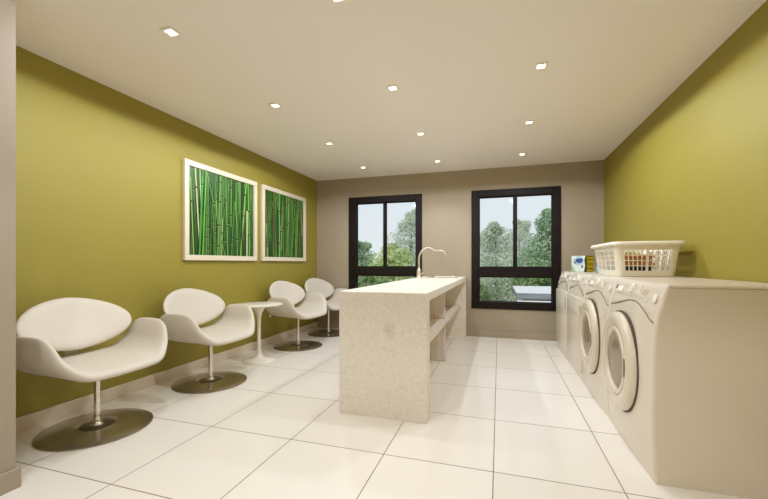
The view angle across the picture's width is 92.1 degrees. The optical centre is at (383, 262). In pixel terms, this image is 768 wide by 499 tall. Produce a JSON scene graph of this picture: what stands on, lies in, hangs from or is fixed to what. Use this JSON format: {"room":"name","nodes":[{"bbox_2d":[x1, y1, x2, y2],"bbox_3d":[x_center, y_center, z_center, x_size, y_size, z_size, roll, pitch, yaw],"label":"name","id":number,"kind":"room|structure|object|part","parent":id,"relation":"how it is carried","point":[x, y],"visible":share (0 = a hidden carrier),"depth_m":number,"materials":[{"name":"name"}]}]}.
{"room":"laundry","nodes":[
{"label":"laundry","id":0,"kind":"room"},
{"bbox_2d":[0,0,15,473],"bbox_3d":[-2.833,-0.160,0.383,0.911,2.620,3.450,0,0,17],"label":"wall","id":1,"kind":"structure","parent":0,"point":[7,7],"depth_m":1.86,"materials":[{"name":"beige paint"}]},
{"bbox_2d":[0,466,20,495],"bbox_3d":[-2.343,1.099,0.396,0.016,0.103,3.166,0,0,17],"label":"baseboard","id":2,"kind":"structure","parent":1,"relation":"attached to","point":[10,480],"depth_m":1.86,"materials":[{"name":"beige tile"}]},
{"bbox_2d":[16,45,316,417],"bbox_3d":[-1.977,-0.160,4.401,0.160,2.620,5.012,0,0,17],"label":"wall","id":3,"kind":"structure","parent":0,"point":[99,168],"depth_m":3.12,"materials":[{"name":"green paint"}]},
{"bbox_2d":[16,322,316,433],"bbox_3d":[-1.894,1.099,4.370,0.016,0.103,4.722,0,0,17],"label":"baseboard","id":4,"kind":"structure","parent":3,"relation":"attached to","point":[26,422],"depth_m":3.28,"materials":[{"name":"beige paint"}]},
{"bbox_2d":[183,158,256,260],"bbox_3d":[-1.883,-0.553,4.374,0.036,1.050,1.192,0,0,17],"label":"framed picture","id":5,"kind":"object","parent":3,"relation":"attached to","point":[220,207],"visible":1,"depth_m":4.26,"materials":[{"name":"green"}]},
{"bbox_2d":[261,184,305,260],"bbox_3d":[-1.495,-0.553,5.622,0.036,1.050,1.192,0,0,17],"label":"framed picture","id":6,"kind":"object","parent":3,"relation":"attached to","point":[283,214],"visible":1,"depth_m":5.53,"materials":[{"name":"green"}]},
{"bbox_2d":[0,327,748,498],"bbox_3d":[-0.277,1.210,2.140,6.600,0.120,8.322,0,0,17],"label":"floor","id":7,"kind":"structure","parent":0,"point":[510,418],"depth_m":2.37,"materials":[{"name":"beige tile"}]},
{"bbox_2d":[16,297,167,451],"bbox_3d":[-2.002,0.700,2.580,0.668,0.900,0.856,0,0,17],"label":"lounge chair","id":8,"kind":"object","parent":7,"relation":"on","point":[70,325],"visible":1,"depth_m":2.56,"materials":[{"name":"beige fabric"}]},
{"bbox_3d":[-2.221,0.431,2.648,0.210,0.363,0.744,0,0,17],"label":"backrest","id":9,"kind":"part","parent":8,"relation":"part of","materials":[{"name":"beige fabric"}]},
{"bbox_3d":[-1.999,0.921,2.580,0.150,0.410,0.150,0,0,17],"label":"pedestal stem","id":10,"kind":"part","parent":8,"relation":"part of","materials":[{"name":"silver metal"}]},
{"bbox_2d":[159,288,254,393],"bbox_3d":[-1.677,0.700,3.574,0.668,0.900,0.856,0,0,17],"label":"lounge chair","id":11,"kind":"object","parent":7,"relation":"on","point":[184,309],"visible":0.97,"depth_m":3.56,"materials":[{"name":"white plastic"}]},
{"bbox_3d":[-1.896,0.431,3.642,0.210,0.363,0.744,0,0,17],"label":"backrest","id":12,"kind":"part","parent":11,"relation":"part of","materials":[{"name":"beige fabric"}]},
{"bbox_3d":[-1.675,0.921,3.573,0.150,0.410,0.150,0,0,17],"label":"pedestal stem","id":13,"kind":"part","parent":11,"relation":"part of","materials":[{"name":"silver metal"}]},
{"bbox_2d":[239,302,282,363],"bbox_3d":[-1.481,0.818,4.382,0.550,0.664,0.550,0,0,17],"label":"side table","id":14,"kind":"object","parent":7,"relation":"on","point":[259,358],"visible":0.92,"depth_m":4.35,"materials":[{"name":"beige paint"}]},
{"bbox_2d":[266,281,326,351],"bbox_3d":[-1.193,0.700,5.131,0.668,0.900,0.856,0,0,23],"label":"lounge chair","id":15,"kind":"object","parent":7,"relation":"on","point":[312,304],"visible":0.96,"depth_m":5.11,"materials":[{"name":"beige fabric"}]},
{"bbox_3d":[-1.404,0.431,5.221,0.210,0.363,0.744,0,0,23],"label":"backrest","id":16,"kind":"part","parent":15,"relation":"part of","materials":[{"name":"white plastic"}]},
{"bbox_3d":[-1.191,0.921,5.130,0.150,0.410,0.150,0,0,23],"label":"pedestal stem","id":17,"kind":"part","parent":15,"relation":"part of","materials":[{"name":"silver metal"}]},
{"bbox_2d":[304,278,347,336],"bbox_3d":[-0.910,0.700,6.043,0.668,0.900,0.856,0,0,27],"label":"lounge chair","id":18,"kind":"object","parent":7,"relation":"on","point":[316,285],"visible":0.47,"depth_m":6.11,"materials":[{"name":"beige fabric"}]},
{"bbox_3d":[-1.114,0.431,6.148,0.210,0.363,0.744,0,0,27],"label":"backrest","id":19,"kind":"part","parent":18,"relation":"part of","materials":[{"name":"white plastic"}]},
{"bbox_3d":[-0.908,0.921,6.042,0.150,0.410,0.150,0,0,27],"label":"pedestal stem","id":20,"kind":"part","parent":18,"relation":"part of","materials":[{"name":"silver metal"}]},
{"bbox_2d":[339,276,465,423],"bbox_3d":[0.477,0.678,4.336,0.680,0.944,3.344,0,0,17],"label":"kitchen island","id":21,"kind":"object","parent":7,"relation":"on","point":[390,333],"visible":0.99,"depth_m":2.76,"materials":[{"name":"beige stone"}]},
{"bbox_3d":[-0.002,0.714,2.794,0.680,0.873,0.115,0,0,17],"label":"panel","id":22,"kind":"part","parent":21,"relation":"part of","materials":[{"name":"beige stone"}]},
{"bbox_2d":[340,276,465,301],"bbox_3d":[0.477,0.246,4.336,0.680,0.062,3.344,0,0,17],"label":"island countertop","id":23,"kind":"structure","parent":21,"relation":"on","point":[423,289],"depth_m":3.00,"materials":[{"name":"beige stone"}]},
{"bbox_2d":[416,247,445,277],"bbox_3d":[0.684,-0.009,5.379,0.437,0.447,0.080,0,0,17],"label":"faucet","id":24,"kind":"object","parent":23,"relation":"on","point":[419,273],"visible":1,"depth_m":5.40,"materials":[{"name":"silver metal"}]},
{"bbox_3d":[0.617,-0.079,5.400,0.249,0.308,0.029,0,0,17],"label":"spout","id":25,"kind":"part","parent":24,"relation":"part of","materials":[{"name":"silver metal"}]},
{"bbox_2d":[426,276,458,289],"bbox_3d":[0.886,0.300,5.579,0.424,0.189,0.504,0,0,17],"label":"sink basin","id":26,"kind":"object","parent":23,"relation":"in","point":[456,287],"depth_m":5.75,"materials":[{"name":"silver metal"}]},
{"bbox_2d":[430,305,459,341],"bbox_3d":[0.473,0.675,4.345,0.526,0.040,3.128,0,0,17],"label":"shelf","id":27,"kind":"object","parent":21,"relation":"attached to","point":[437,323],"depth_m":4.29,"materials":[{"name":"beige stone"}]},
{"bbox_3d":[0.959,0.714,5.885,0.680,0.873,0.100,0,0,17],"label":"panel","id":28,"kind":"part","parent":21,"relation":"part of","materials":[{"name":"beige stone"}]},
{"bbox_2d":[556,271,595,360],"bbox_3d":[2.573,0.629,4.635,0.662,1.041,0.832,0,0,17],"label":"dryer","id":29,"kind":"object","parent":7,"relation":"on","point":[564,282],"visible":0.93,"depth_m":4.67,"materials":[{"name":"beige plastic"}]},
{"bbox_3d":[2.269,0.700,4.730,0.020,0.700,0.788,0,0,17],"label":"door","id":30,"kind":"part","parent":29,"relation":"part of","materials":[{"name":"beige ceramic"}]},
{"bbox_3d":[2.304,0.225,4.719,0.050,0.174,0.796,0,0,17],"label":"control panel","id":31,"kind":"part","parent":29,"relation":"part of","materials":[{"name":"beige plastic"}]},
{"bbox_2d":[572,256,592,271],"bbox_3d":[2.454,0.009,4.577,0.136,0.197,0.201,0,0,-26],"label":"box","id":32,"kind":"object","parent":29,"relation":"on","point":[579,263],"visible":1,"depth_m":4.51,"materials":[{"name":"multicoloured"}]},
{"bbox_2d":[572,256,584,271],"bbox_3d":[2.392,0.009,4.552,0.001,0.193,0.188,0,0,-26],"label":"print","id":33,"kind":"object","parent":32,"relation":"attached to","point":[578,262],"depth_m":4.55},
{"bbox_2d":[587,256,592,271],"bbox_3d":[2.500,0.009,4.489,0.090,0.191,0.084,0,0,17],"label":"print","id":34,"kind":"object","parent":32,"relation":"attached to","point":[589,258],"depth_m":4.49,"materials":[{"name":"yellow"}]},
{"bbox_2d":[567,272,603,383],"bbox_3d":[2.323,0.629,3.833,0.662,1.041,0.832,0,0,17],"label":"washing machine","id":35,"kind":"object","parent":7,"relation":"on","point":[578,285],"visible":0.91,"depth_m":3.86,"materials":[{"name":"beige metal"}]},
{"bbox_3d":[2.020,0.700,3.928,0.020,0.700,0.788,0,0,17],"label":"door","id":36,"kind":"part","parent":35,"relation":"part of","materials":[{"name":"beige ceramic"}]},
{"bbox_3d":[2.054,0.225,3.917,0.050,0.174,0.796,0,0,17],"label":"control panel","id":37,"kind":"part","parent":35,"relation":"part of","materials":[{"name":"beige plastic"}]},
{"bbox_2d":[579,275,706,418],"bbox_3d":[2.055,0.629,3.037,0.701,1.041,0.832,0,0,17],"label":"washing machine","id":38,"kind":"object","parent":7,"relation":"on","point":[595,308],"visible":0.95,"depth_m":2.99,"materials":[{"name":"beige plastic"}]},
{"bbox_3d":[1.764,0.630,3.222,0.010,0.362,0.362,0,0,17],"label":"door glass","id":39,"kind":"part","parent":38,"relation":"part of","materials":[{"name":"glass"}]},
{"bbox_3d":[1.775,0.630,3.218,0.054,0.624,0.624,0,0,17],"label":"door","id":40,"kind":"part","parent":38,"relation":"part of","materials":[{"name":"beige plastic"}]},
{"bbox_3d":[1.805,0.225,3.115,0.050,0.174,0.796,0,0,17],"label":"control panel","id":41,"kind":"part","parent":38,"relation":"part of","materials":[{"name":"beige plastic"}]},
{"bbox_2d":[591,241,685,276],"bbox_3d":[2.173,-0.033,3.236,0.516,0.277,0.780,0,0,17],"label":"laundry basket","id":42,"kind":"object","parent":38,"relation":"on","point":[618,249],"visible":0.98,"depth_m":2.94,"materials":[{"name":"beige plastic"}]},
{"bbox_2d":[625,266,653,270],"bbox_3d":[2.089,0.064,3.086,0.216,0.076,0.224,0,0,17],"label":"folded garment","id":43,"kind":"object","parent":42,"relation":"in","point":[626,267],"visible":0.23,"depth_m":2.99,"materials":[{"name":"grey fabric"}]},
{"bbox_2d":[624,254,654,264],"bbox_3d":[2.090,-0.022,3.085,0.230,0.096,0.238,0,0,16],"label":"folded towel","id":44,"kind":"object","parent":43,"relation":"on","point":[626,257],"visible":0.38,"depth_m":2.98,"materials":[{"name":"orange fabric"}]},
{"bbox_2d":[602,278,767,498],"bbox_3d":[1.806,0.629,2.235,0.701,1.041,0.832,0,0,17],"label":"washing machine","id":45,"kind":"object","parent":7,"relation":"on","point":[685,361],"visible":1,"depth_m":1.88,"materials":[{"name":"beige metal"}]},
{"bbox_3d":[1.514,0.630,2.420,0.010,0.362,0.362,0,0,17],"label":"door glass","id":46,"kind":"part","parent":45,"relation":"part of","materials":[{"name":"glass"}]},
{"bbox_3d":[1.526,0.630,2.416,0.054,0.624,0.624,0,0,17],"label":"door","id":47,"kind":"part","parent":45,"relation":"part of","materials":[{"name":"beige plastic"}]},
{"bbox_3d":[1.635,0.177,2.555,0.022,0.037,0.110,0,0,17],"label":"detergent drawer","id":48,"kind":"part","parent":45,"relation":"part of","materials":[{"name":"beige plastic"}]},
{"bbox_3d":[1.441,0.630,2.221,0.012,0.110,0.014,0,0,17],"label":"door handle","id":49,"kind":"part","parent":45,"relation":"part of","materials":[{"name":"brown"}]},
{"bbox_3d":[1.556,0.225,2.312,0.050,0.174,0.796,0,0,17],"label":"control panel","id":50,"kind":"part","parent":45,"relation":"part of","materials":[{"name":"beige plastic"}]},
{"bbox_2d":[16,0,765,180],"bbox_3d":[-0.230,-1.545,2.125,5.100,0.150,8.322,0,0,17],"label":"ceiling","id":51,"kind":"structure","parent":0,"point":[465,76],"depth_m":2.75,"materials":[{"name":"white paint"}]},
{"bbox_2d":[159,26,182,37],"bbox_3d":[-1.353,-1.466,2.353,0.096,0.008,0.096,0,0,17],"label":"recessed light","id":52,"kind":"object","parent":51,"relation":"in","point":[169,31],"visible":1,"depth_m":2.35,"materials":[{"name":"white paint"}]},
{"bbox_2d":[268,103,281,108],"bbox_3d":[-1.013,-1.466,3.446,0.096,0.008,0.096,0,0,17],"label":"recessed light","id":53,"kind":"object","parent":51,"relation":"in","point":[273,105],"visible":1,"depth_m":3.44,"materials":[{"name":"beige"}]},
{"bbox_2d":[330,0,348,4],"bbox_3d":[-0.257,-1.466,2.038,0.096,0.008,0.096,0,0,17],"label":"recessed light","id":54,"kind":"object","parent":51,"relation":"in","point":[334,2],"visible":1,"depth_m":2.07,"materials":[{"name":"beige"}]},
{"bbox_2d":[386,84,399,91],"bbox_3d":[0.074,-1.466,3.103,0.096,0.008,0.096,0,0,17],"label":"recessed light","id":55,"kind":"object","parent":51,"relation":"in","point":[390,88],"visible":1,"depth_m":3.10,"materials":[{"name":"beige"}]},
{"bbox_2d":[416,132,424,135],"bbox_3d":[0.416,-1.466,4.201,0.096,0.008,0.096,0,0,17],"label":"recessed light","id":56,"kind":"object","parent":51,"relation":"in","point":[417,133],"visible":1,"depth_m":4.19,"materials":[{"name":"beige"}]},
{"bbox_2d":[524,120,533,124],"bbox_3d":[1.513,-1.466,3.857,0.096,0.008,0.096,0,0,17],"label":"recessed light","id":57,"kind":"object","parent":51,"relation":"in","point":[528,121],"visible":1,"depth_m":3.85,"materials":[{"name":"beige"}]},
{"bbox_2d":[534,62,548,70],"bbox_3d":[1.171,-1.466,2.757,0.096,0.008,0.096,0,0,17],"label":"recessed light","id":58,"kind":"object","parent":51,"relation":"in","point":[544,65],"visible":1,"depth_m":2.75,"materials":[{"name":"beige"}]},
{"bbox_2d":[317,160,603,333],"bbox_3d":[0.991,-0.160,6.024,4.544,2.620,0.150,0,0,17],"label":"wall","id":59,"kind":"structure","parent":0,"point":[446,196],"depth_m":5.87,"materials":[{"name":"beige paint"}]},
{"bbox_2d":[349,194,421,288],"bbox_3d":[0.019,-0.211,6.290,1.290,1.843,0.120,0,0,17],"label":"window","id":60,"kind":"structure","parent":59,"relation":"in","point":[355,270],"depth_m":6.26,"materials":[{"name":"brown metal"}]},
{"bbox_3d":[-0.233,-0.481,6.378,0.493,1.094,0.040,0,0,17],"label":"sash","id":61,"kind":"part","parent":60,"relation":"part of","materials":[{"name":"clear glass"}]},
{"bbox_3d":[0.035,0.408,6.295,1.054,0.393,0.040,0,0,17],"label":"sash","id":62,"kind":"part","parent":60,"relation":"part of","materials":[{"name":"brown metal"}]},
{"bbox_3d":[0.287,-0.481,6.217,0.527,1.094,0.040,0,0,17],"label":"sash","id":63,"kind":"part","parent":60,"relation":"part of","materials":[{"name":"clear glass"}]},
{"bbox_2d":[317,322,556,340],"bbox_3d":[0.974,1.099,5.943,4.528,0.103,0.016,0,0,17],"label":"baseboard","id":64,"kind":"structure","parent":59,"relation":"attached to","point":[479,333],"depth_m":5.67,"materials":[{"name":"beige tile"}]},
{"bbox_2d":[471,186,560,310],"bbox_3d":[2.003,-0.211,5.673,1.284,1.843,0.120,0,0,17],"label":"window","id":65,"kind":"structure","parent":59,"relation":"in","point":[553,272],"depth_m":5.62,"materials":[{"name":"brown metal"}]},
{"bbox_3d":[1.748,-0.481,5.763,0.518,1.094,0.040,0,0,17],"label":"sash","id":66,"kind":"part","parent":65,"relation":"part of","materials":[{"name":"clear glass"}]},
{"bbox_3d":[2.006,0.408,5.683,1.058,0.393,0.040,0,0,17],"label":"sash","id":67,"kind":"part","parent":65,"relation":"part of","materials":[{"name":"brown metal"}]},
{"bbox_3d":[2.270,-0.481,5.601,0.506,1.094,0.040,0,0,17],"label":"sash","id":68,"kind":"part","parent":65,"relation":"part of","materials":[{"name":"clear glass"}]},
{"bbox_2d":[604,0,767,282],"bbox_3d":[2.024,-0.160,1.425,0.160,2.620,8.322,0,0,17],"label":"wall","id":69,"kind":"structure","parent":0,"point":[694,171],"depth_m":2.63,"materials":[{"name":"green paint"}]},
{"label":"outside","id":70,"kind":"structure","parent":0,"visible":0},
{"bbox_3d":[18.788,4.250,60.448,120.000,0.200,113.400,0,0,17],"label":"ground","id":71,"kind":"structure","parent":70,"visible":0},
{"bbox_2d":[358,240,377,278],"bbox_3d":[-1.408,1.353,23.379,3.308,5.610,2.690,0,0,-30],"label":"broadleaf tree","id":72,"kind":"object","parent":71,"relation":"on","point":[362,258],"visible":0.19,"depth_m":23.36,"materials":[{"name":"green plant"}]},
{"bbox_2d":[358,276,391,287],"bbox_3d":[-0.796,2.351,13.730,3.673,3.926,3.357,0,0,17],"label":"leafy shrub","id":73,"kind":"object","parent":71,"relation":"on","point":[363,281],"visible":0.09,"depth_m":13.34,"materials":[{"name":"green plant"}]},
{"bbox_2d":[367,243,414,281],"bbox_3d":[0.636,1.563,18.855,3.789,5.190,3.292,0,0,27],"label":"leafy bush","id":74,"kind":"object","parent":71,"relation":"on","point":[396,256],"visible":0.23,"depth_m":18.27,"materials":[{"name":"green plant"}]},
{"bbox_2d":[381,208,414,265],"bbox_3d":[2.210,-0.183,30.592,4.944,8.693,4.493,0,0,-14],"label":"broadleaf tree","id":75,"kind":"object","parent":71,"relation":"on","point":[408,227],"visible":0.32,"depth_m":30.04,"materials":[{"name":"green plant"}]},
{"bbox_2d":[480,284,492,300],"bbox_3d":[3.368,2.379,14.311,2.594,3.771,2.280,0,0,-29],"label":"leafy shrub","id":76,"kind":"object","parent":71,"relation":"on","point":[483,291],"visible":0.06,"depth_m":13.71,"materials":[{"name":"green plant"}]},
{"bbox_2d":[480,221,529,300],"bbox_3d":[8.346,0.540,27.311,5.008,7.242,4.712,0,0,17],"label":"broadleaf tree","id":77,"kind":"object","parent":71,"relation":"on","point":[497,286],"visible":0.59,"depth_m":26.69,"materials":[{"name":"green plant"}]},
{"bbox_2d":[502,218,544,300],"bbox_3d":[12.890,0.005,34.137,4.512,8.316,4.691,0,0,17],"label":"broadleaf tree","id":78,"kind":"object","parent":71,"relation":"on","point":[522,229],"visible":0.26,"depth_m":33.25,"materials":[{"name":"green plant"}]},
{"bbox_2d":[501,265,550,300],"bbox_3d":[6.749,2.195,16.770,3.734,4.259,3.060,0,0,17],"label":"leafy shrub","id":79,"kind":"object","parent":71,"relation":"on","point":[525,281],"visible":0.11,"depth_m":16.45,"materials":[{"name":"green plant"}]},
{"bbox_2d":[510,208,550,284],"bbox_3d":[9.505,0.513,20.643,4.780,7.296,4.726,0,0,17],"label":"broadleaf tree","id":80,"kind":"object","parent":71,"relation":"on","point":[539,257],"visible":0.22,"depth_m":20.42,"materials":[{"name":"green plant"}]},
{"bbox_2d":[512,286,550,301],"bbox_3d":[5.968,2.482,10.711,4.160,3.337,4.000,0,0,17],"label":"roofed building","id":81,"kind":"structure","parent":71,"relation":"on","point":[523,293],"depth_m":10.20,"materials":[{"name":"white"}]}
]}

